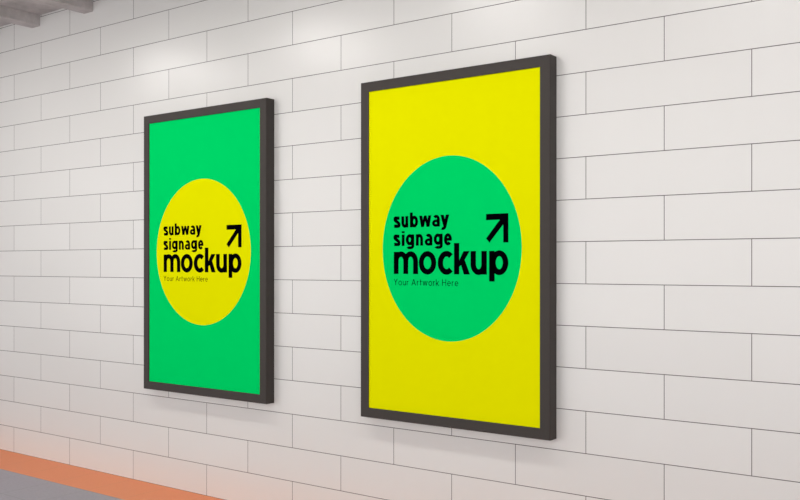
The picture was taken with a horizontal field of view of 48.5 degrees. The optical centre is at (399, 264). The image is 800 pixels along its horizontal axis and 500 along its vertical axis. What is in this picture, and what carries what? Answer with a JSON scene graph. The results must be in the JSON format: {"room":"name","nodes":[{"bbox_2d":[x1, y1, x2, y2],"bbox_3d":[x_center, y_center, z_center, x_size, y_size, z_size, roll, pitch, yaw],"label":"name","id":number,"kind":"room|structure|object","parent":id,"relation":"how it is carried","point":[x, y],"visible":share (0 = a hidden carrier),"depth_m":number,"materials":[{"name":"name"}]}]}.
{"room":"metro station","nodes":[
{"label":"metro station","id":0,"kind":"room"},
{"bbox_2d":[0,0,92,27],"bbox_3d":[-2.586,-2.008,2.632,46.000,0.336,6.600,0,0,36],"label":"ceiling","id":1,"kind":"structure","parent":0,"point":[26,13],"depth_m":6.63,"materials":[{"name":"concrete"}]},
{"bbox_2d":[0,469,122,499],"bbox_3d":[-2.698,1.539,2.477,46.000,0.100,6.225,0,0,36],"label":"floor","id":2,"kind":"structure","parent":0,"point":[13,486],"depth_m":5.87,"materials":[{"name":"grey tile"}]},
{"bbox_2d":[0,0,799,499],"bbox_3d":[-0.584,-0.291,5.378,46.000,3.765,0.200,0,0,36],"label":"wall","id":3,"kind":"structure","parent":0,"point":[678,345],"depth_m":4.84,"materials":[{"name":"tile"}]},
{"bbox_2d":[0,449,223,499],"bbox_3d":[-0.754,1.542,5.144,46.000,0.100,0.375,0,0,36],"label":"trim","id":4,"kind":"structure","parent":3,"relation":"attached to","point":[124,488],"depth_m":6.14,"materials":[{"name":"orange tile"}]},
{"bbox_2d":[144,98,273,403],"bbox_3d":[-1.247,-0.081,5.694,1.151,1.838,0.070,0,0,36],"label":"framed poster","id":5,"kind":"object","parent":3,"relation":"attached to","point":[209,171],"visible":1,"depth_m":5.61,"materials":[{"name":"green paper"}]},
{"bbox_2d":[361,54,556,440],"bbox_3d":[0.268,-0.081,4.590,1.151,1.838,0.070,0,0,36],"label":"framed poster","id":6,"kind":"object","parent":3,"relation":"attached to","point":[459,165],"visible":1,"depth_m":4.52,"materials":[{"name":"yellow paper"}]}
]}

